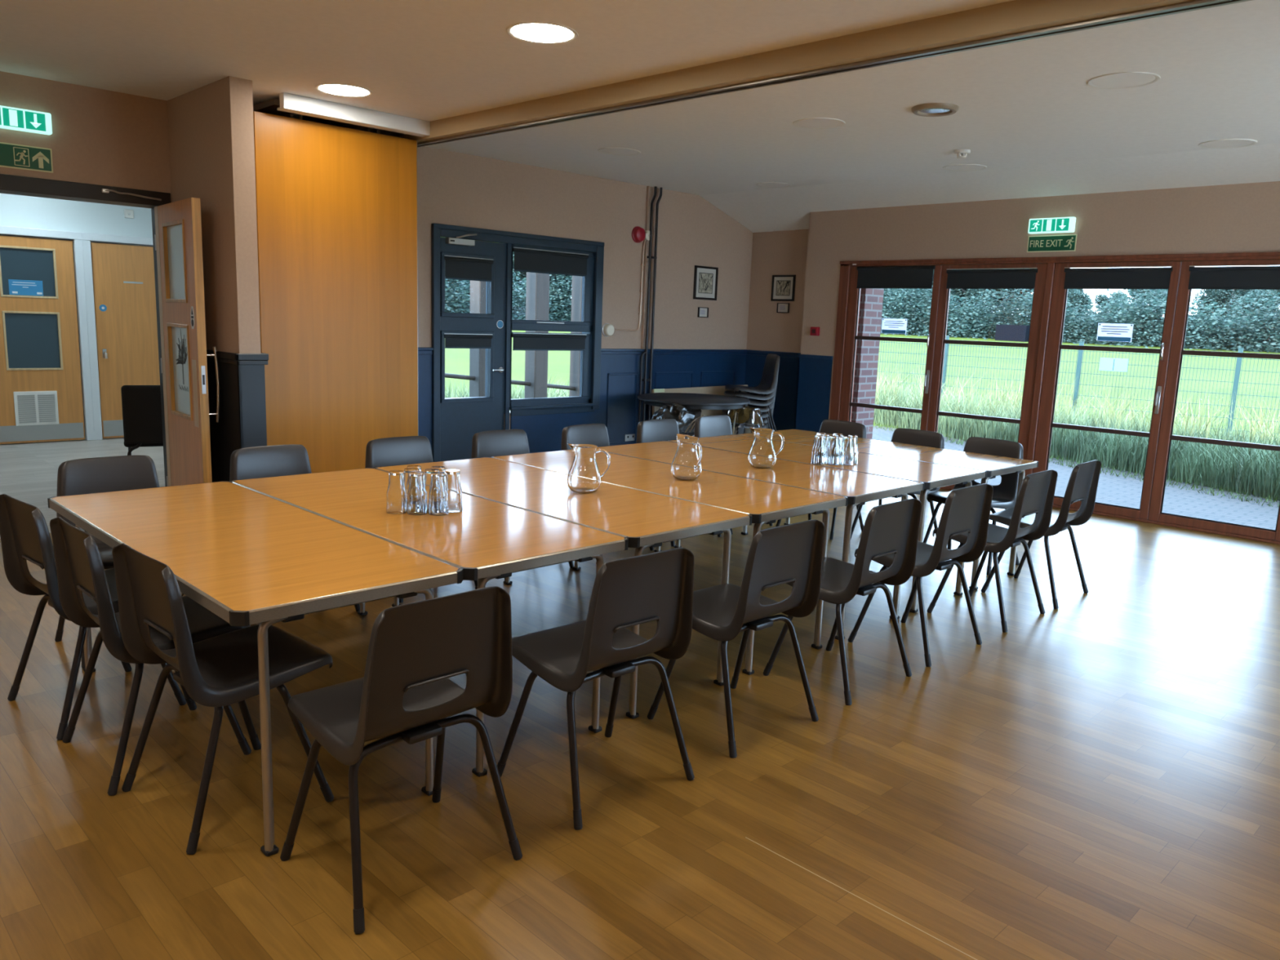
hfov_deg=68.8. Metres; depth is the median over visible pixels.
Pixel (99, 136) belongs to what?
wall
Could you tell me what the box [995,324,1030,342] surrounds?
storage shed
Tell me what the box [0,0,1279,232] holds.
ceiling
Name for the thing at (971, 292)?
tree
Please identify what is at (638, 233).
fire alarm
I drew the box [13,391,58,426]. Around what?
vent grille
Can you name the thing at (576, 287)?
post
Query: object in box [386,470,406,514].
drinking glass
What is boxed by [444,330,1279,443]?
field
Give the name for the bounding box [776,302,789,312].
label
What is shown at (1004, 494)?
plastic chair
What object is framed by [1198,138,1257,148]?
recessed light
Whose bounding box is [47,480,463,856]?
folding table
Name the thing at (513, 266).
tree
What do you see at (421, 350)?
trim
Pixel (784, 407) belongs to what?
trim
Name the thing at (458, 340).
roller blind
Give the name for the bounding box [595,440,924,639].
folding table
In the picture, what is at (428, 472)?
drinking glass
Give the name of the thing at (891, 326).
notice
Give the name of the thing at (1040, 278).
door
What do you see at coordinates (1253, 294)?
tree
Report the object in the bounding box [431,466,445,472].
drinking glass
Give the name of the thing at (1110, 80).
diffuser
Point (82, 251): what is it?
trim
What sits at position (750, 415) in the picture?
stool
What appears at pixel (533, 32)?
recessed light
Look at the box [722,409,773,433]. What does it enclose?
plastic chair
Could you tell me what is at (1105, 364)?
notice
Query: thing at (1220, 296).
tree
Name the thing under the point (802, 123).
diffuser
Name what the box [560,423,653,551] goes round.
plastic chair
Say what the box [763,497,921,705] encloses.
plastic chair
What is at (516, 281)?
tree
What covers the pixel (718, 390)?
trestle table
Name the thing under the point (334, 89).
recessed light
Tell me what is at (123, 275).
door
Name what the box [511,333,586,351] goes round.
roller blind
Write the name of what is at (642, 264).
conduit
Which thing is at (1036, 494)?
plastic chair
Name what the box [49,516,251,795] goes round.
plastic chair
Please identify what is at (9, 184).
trim
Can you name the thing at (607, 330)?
thermostat
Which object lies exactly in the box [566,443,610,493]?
glass jug
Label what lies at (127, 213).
wall sensor
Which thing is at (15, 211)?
wall
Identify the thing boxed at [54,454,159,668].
plastic chair
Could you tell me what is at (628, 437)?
wall socket
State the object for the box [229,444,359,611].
plastic chair
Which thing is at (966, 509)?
plastic chair
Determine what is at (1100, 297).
tree
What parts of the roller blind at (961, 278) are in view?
head rail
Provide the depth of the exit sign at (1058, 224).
7.82 m
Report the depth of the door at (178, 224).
5.83 m
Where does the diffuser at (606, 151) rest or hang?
attached to the recessed light at (610, 151)
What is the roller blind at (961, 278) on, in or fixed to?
attached to the wall at (1237, 218)
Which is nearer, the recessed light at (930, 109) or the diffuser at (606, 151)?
the recessed light at (930, 109)
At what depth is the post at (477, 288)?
10.38 m
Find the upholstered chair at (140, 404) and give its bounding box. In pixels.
[120,385,163,455]
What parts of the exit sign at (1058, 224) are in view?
green panel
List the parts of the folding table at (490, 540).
leg, leg, leg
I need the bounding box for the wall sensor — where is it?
[124,208,133,218]
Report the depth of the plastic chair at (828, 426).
6.82 m
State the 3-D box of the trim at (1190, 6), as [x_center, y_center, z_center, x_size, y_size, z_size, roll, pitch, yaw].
[0.885,-1.914,4.348,8.045,0.034,0.069,11,13,43]
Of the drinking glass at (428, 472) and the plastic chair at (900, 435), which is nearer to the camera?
the drinking glass at (428, 472)
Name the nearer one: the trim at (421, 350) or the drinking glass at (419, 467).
the drinking glass at (419, 467)
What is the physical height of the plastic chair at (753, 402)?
0.795 m
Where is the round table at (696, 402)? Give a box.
[637,392,750,436]
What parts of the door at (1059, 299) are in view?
handle, pull handle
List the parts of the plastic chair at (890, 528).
leg, leg, leg, leg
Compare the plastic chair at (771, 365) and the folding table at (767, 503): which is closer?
the folding table at (767, 503)
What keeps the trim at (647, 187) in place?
attached to the wall at (99, 136)
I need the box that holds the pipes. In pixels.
[638,186,662,422]
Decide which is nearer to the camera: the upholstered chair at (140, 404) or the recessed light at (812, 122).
the recessed light at (812, 122)
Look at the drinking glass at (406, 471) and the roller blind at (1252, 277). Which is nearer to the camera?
the drinking glass at (406, 471)
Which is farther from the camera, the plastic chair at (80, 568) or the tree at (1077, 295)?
the tree at (1077, 295)
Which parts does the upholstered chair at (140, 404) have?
leg, seat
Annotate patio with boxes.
[871,425,1279,529]
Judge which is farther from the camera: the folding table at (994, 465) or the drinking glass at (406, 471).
the folding table at (994, 465)
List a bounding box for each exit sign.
[0,105,52,134]
[0,142,53,173]
[1026,234,1077,252]
[1027,216,1075,234]
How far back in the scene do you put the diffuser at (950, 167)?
7.43 m
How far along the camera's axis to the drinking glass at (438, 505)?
3.52 m
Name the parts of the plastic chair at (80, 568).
leg, leg, leg, leg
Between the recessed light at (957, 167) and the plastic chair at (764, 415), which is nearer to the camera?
the recessed light at (957, 167)
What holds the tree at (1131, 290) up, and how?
on the field
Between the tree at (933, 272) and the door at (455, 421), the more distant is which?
the tree at (933, 272)
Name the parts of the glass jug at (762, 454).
handle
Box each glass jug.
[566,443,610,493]
[671,433,702,480]
[747,427,784,468]
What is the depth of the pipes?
9.31 m
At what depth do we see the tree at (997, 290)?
77.94 m
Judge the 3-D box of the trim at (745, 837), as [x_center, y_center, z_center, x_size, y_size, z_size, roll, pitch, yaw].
[1.304,1.244,1.713,0.002,0.001,2.850,-7,14,-44]
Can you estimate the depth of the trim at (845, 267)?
8.06 m
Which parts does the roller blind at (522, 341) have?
head rail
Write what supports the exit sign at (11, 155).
attached to the wall at (99, 136)
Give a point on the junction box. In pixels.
(647, 233)
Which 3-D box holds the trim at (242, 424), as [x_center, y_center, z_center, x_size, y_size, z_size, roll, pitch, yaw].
[-2.726,-0.256,6.095,0.200,1.182,1.065,-7,14,-44]
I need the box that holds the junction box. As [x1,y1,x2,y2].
[644,230,649,240]
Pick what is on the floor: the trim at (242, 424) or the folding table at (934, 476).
the folding table at (934, 476)
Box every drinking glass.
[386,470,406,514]
[404,467,418,511]
[407,465,421,471]
[407,471,427,515]
[424,468,439,511]
[428,471,448,515]
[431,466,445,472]
[445,469,462,512]
[810,435,825,464]
[819,433,829,462]
[825,435,839,465]
[833,434,843,460]
[839,435,853,465]
[848,435,857,463]
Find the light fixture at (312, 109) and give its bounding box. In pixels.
[253,92,430,137]
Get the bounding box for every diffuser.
[600,148,637,155]
[757,182,788,186]
[796,119,841,128]
[945,164,983,170]
[1092,73,1155,87]
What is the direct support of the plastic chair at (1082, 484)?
on the floor
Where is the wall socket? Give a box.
[624,434,635,441]
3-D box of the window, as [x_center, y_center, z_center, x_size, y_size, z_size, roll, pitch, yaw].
[-0.794,-1.405,8.599,1.070,1.590,0.175,-7,14,-44]
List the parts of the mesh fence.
panel, fence post, panel, fence post, panel, fence post, panel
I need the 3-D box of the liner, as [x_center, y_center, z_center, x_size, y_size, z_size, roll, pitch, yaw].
[0.343,-0.552,8.563,0.569,0.314,0.439,-7,14,-44]
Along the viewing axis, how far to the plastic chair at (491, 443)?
5.55 m
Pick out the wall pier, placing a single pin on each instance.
(871, 300)
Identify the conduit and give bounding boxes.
[614,239,645,331]
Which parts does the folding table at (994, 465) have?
leg, leg, leg, leg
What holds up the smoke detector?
attached to the ceiling
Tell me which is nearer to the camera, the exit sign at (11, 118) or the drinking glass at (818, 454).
the drinking glass at (818, 454)
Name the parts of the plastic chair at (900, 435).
leg, leg, leg, leg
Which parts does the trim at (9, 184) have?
closer arm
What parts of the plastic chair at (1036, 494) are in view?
leg, leg, leg, leg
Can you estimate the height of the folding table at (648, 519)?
0.711 m
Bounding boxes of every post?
[469,280,485,396]
[524,271,549,398]
[568,275,582,396]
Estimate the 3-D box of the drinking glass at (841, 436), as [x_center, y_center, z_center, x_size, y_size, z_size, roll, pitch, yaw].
[1.118,-0.177,5.285,0.076,0.158,0.076,7,11,25]
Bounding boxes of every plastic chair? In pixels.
[0,493,186,740]
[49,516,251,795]
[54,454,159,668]
[111,543,333,854]
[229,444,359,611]
[280,586,522,933]
[364,435,477,602]
[471,429,573,580]
[497,547,694,830]
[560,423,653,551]
[636,418,721,546]
[647,519,824,758]
[693,414,773,534]
[722,404,774,433]
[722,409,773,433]
[724,353,780,431]
[724,374,777,434]
[731,415,773,433]
[738,380,776,434]
[739,398,775,434]
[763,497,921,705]
[775,419,866,539]
[848,483,993,666]
[850,427,944,538]
[923,436,1022,575]
[927,469,1057,632]
[981,459,1101,608]
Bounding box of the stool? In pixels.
[726,406,764,434]
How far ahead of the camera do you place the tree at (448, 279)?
74.84 m
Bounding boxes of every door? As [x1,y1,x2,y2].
[0,235,84,444]
[90,242,159,438]
[154,197,220,486]
[431,222,604,462]
[839,265,942,431]
[927,263,1047,488]
[1032,261,1182,519]
[1147,259,1279,541]
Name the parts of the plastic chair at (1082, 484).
leg, leg, leg, leg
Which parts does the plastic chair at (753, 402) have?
leg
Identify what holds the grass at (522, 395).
on the field
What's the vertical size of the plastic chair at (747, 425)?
0.795 m
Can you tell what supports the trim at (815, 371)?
attached to the wall at (1237, 218)
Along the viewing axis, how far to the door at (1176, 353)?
7.26 m
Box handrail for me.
[444,373,575,390]
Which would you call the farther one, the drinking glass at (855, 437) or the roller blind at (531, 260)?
the roller blind at (531, 260)
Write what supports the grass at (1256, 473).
on the field
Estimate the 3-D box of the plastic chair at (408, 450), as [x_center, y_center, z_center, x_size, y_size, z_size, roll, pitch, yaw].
[-1.166,0.190,4.994,0.497,0.795,0.491,-7,14,-44]
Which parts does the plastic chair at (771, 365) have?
leg, leg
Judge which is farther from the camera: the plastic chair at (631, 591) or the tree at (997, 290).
the tree at (997, 290)
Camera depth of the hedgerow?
67.86 m
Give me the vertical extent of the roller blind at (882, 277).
0.209 m
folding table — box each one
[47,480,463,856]
[230,467,628,777]
[374,457,751,719]
[491,448,848,675]
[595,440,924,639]
[667,434,986,613]
[737,429,1038,590]
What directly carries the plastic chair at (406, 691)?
on the floor
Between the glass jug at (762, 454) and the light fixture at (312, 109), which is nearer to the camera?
the glass jug at (762, 454)
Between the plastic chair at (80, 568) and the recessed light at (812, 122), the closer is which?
the plastic chair at (80, 568)
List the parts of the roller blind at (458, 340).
head rail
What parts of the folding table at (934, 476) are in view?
leg, leg, leg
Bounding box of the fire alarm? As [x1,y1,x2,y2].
[631,226,645,243]
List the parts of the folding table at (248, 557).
leg, leg, leg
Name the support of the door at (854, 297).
in the wall at (1237, 218)
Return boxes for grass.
[444,374,569,410]
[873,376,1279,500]
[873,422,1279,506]
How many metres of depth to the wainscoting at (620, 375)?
9.26 m
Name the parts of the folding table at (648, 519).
leg, leg, leg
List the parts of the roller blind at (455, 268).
head rail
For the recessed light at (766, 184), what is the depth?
8.72 m
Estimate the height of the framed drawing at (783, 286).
0.275 m
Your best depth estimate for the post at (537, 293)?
10.91 m
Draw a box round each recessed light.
[315,83,373,97]
[506,21,578,44]
[597,147,640,155]
[755,182,791,187]
[792,117,845,128]
[911,102,959,116]
[942,164,986,171]
[1087,71,1160,88]
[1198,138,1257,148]
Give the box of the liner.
[649,403,706,434]
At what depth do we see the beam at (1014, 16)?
4.30 m
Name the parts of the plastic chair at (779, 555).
leg, leg, leg, leg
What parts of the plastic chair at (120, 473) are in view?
leg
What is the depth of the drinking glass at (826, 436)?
5.25 m
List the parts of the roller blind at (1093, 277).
head rail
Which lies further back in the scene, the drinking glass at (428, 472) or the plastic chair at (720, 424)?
the plastic chair at (720, 424)
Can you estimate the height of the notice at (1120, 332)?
0.144 m
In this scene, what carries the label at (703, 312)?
attached to the wall at (99, 136)
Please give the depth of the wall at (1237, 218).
8.02 m
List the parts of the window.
sill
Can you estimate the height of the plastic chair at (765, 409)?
0.795 m
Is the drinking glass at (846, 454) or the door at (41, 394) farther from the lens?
the door at (41, 394)
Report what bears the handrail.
attached to the post at (477, 288)
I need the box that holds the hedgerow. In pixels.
[444,268,1279,352]
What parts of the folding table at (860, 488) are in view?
leg, leg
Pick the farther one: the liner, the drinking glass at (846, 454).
the liner
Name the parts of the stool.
leg, leg, leg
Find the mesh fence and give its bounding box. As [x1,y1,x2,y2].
[878,336,1279,439]
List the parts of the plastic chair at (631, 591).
leg, leg, leg, leg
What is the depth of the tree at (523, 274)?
75.10 m
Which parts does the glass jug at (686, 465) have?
handle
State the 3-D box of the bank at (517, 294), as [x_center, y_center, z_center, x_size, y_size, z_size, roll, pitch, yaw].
[-19.646,-15.026,78.904,74.488,4.557,19.164,-5,12,-37]
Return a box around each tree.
[444,266,521,306]
[444,279,470,293]
[512,251,572,320]
[512,280,571,310]
[883,271,933,325]
[902,275,967,326]
[925,269,1022,333]
[988,268,1033,324]
[1066,288,1093,328]
[1093,290,1144,333]
[1120,288,1168,339]
[1187,289,1249,336]
[1230,289,1279,347]
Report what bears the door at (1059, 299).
in the wall at (1237, 218)
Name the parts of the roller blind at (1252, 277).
head rail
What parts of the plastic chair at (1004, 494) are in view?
leg, leg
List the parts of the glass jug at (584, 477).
handle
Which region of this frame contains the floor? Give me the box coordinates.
[0,437,1279,959]
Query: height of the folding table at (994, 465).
0.711 m
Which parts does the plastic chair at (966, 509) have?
leg, leg, leg, leg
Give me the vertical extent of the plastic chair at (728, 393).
0.795 m
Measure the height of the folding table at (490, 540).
0.711 m
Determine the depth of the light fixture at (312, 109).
6.05 m
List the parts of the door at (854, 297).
handle, pull handle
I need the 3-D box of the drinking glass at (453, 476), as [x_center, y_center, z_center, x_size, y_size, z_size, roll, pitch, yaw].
[-0.725,0.041,3.618,0.076,0.158,0.076,-2,10,-21]
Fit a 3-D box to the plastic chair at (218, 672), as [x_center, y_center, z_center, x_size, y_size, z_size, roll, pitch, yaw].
[-1.220,0.567,2.787,0.497,0.795,0.491,11,13,41]
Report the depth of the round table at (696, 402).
8.78 m
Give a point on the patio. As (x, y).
(1115, 490)
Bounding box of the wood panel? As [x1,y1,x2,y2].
[253,111,418,473]
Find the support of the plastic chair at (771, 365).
on the plastic chair at (728, 393)
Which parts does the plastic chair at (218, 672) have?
leg, leg, leg, leg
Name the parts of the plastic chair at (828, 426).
leg, leg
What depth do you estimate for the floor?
2.94 m
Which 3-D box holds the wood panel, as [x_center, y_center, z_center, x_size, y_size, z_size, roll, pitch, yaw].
[-2.219,-1.088,6.562,1.148,2.700,0.600,-7,14,-44]
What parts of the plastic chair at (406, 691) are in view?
leg, leg, leg, leg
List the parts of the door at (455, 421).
closer arm, casing, casing, handle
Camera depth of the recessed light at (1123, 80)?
4.74 m
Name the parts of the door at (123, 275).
handle, kick plate, name plate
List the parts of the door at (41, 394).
glass, glass, kick plate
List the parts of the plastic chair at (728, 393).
leg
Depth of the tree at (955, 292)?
80.19 m
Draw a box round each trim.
[0,173,170,486]
[0,226,153,440]
[206,349,268,482]
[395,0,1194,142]
[417,0,1251,147]
[417,346,747,354]
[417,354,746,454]
[640,186,649,349]
[744,349,800,430]
[745,836,977,959]
[794,354,832,431]
[829,252,1279,544]
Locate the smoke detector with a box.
[954,148,970,159]
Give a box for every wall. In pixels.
[0,71,752,429]
[0,193,153,444]
[167,75,261,353]
[746,229,808,352]
[800,181,1279,419]
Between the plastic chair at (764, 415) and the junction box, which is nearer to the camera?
the junction box
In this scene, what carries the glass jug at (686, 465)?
on the folding table at (767, 503)
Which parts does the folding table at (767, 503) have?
leg, leg, leg, leg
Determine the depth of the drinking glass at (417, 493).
3.52 m
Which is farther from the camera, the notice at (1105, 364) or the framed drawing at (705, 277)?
the notice at (1105, 364)
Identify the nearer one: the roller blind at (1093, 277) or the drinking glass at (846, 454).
the drinking glass at (846, 454)
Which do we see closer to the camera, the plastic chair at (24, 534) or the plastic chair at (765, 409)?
the plastic chair at (24, 534)
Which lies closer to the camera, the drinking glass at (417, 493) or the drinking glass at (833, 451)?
the drinking glass at (417, 493)
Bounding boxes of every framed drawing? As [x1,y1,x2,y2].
[693,265,718,300]
[770,275,795,301]
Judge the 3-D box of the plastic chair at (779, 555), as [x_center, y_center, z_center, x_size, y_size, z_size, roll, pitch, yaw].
[0.348,0.509,3.463,0.497,0.795,0.491,-7,13,-43]
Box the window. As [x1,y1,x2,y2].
[509,244,604,416]
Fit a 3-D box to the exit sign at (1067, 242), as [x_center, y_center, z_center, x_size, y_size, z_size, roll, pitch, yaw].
[3.474,-1.997,7.885,0.006,0.136,0.406,-7,14,-44]
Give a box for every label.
[697,306,708,317]
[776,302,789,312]
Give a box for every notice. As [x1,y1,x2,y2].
[8,279,43,296]
[880,318,906,333]
[1096,323,1133,342]
[1098,357,1128,372]
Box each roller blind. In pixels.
[444,255,493,281]
[444,333,493,348]
[511,247,588,276]
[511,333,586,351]
[856,265,935,288]
[946,267,1038,288]
[1063,266,1173,288]
[1187,264,1279,289]
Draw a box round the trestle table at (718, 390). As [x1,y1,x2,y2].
[651,384,751,435]
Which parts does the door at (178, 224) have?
glass, glass, push plate, lock plate, pull handle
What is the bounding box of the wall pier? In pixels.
[850,288,884,439]
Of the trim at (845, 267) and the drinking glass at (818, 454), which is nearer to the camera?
the drinking glass at (818, 454)
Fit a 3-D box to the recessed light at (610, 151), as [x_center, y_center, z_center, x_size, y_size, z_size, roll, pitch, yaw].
[-0.162,-2.559,7.285,0.334,0.006,0.334,-7,14,-44]
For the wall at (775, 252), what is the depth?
10.18 m
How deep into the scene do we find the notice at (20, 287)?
9.31 m
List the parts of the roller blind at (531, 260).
head rail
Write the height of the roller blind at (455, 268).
0.188 m
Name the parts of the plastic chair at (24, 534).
leg, leg, leg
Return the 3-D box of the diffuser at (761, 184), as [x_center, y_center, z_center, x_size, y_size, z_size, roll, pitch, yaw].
[1.244,-2.756,8.723,0.290,0.002,0.290,-7,14,-44]
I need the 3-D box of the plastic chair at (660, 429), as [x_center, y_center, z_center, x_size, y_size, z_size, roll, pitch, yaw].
[0.273,0.003,6.397,0.497,0.795,0.491,-7,14,-44]
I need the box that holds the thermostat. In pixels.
[601,323,614,336]
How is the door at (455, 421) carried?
in the wall at (99, 136)
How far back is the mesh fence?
16.84 m
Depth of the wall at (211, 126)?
5.61 m

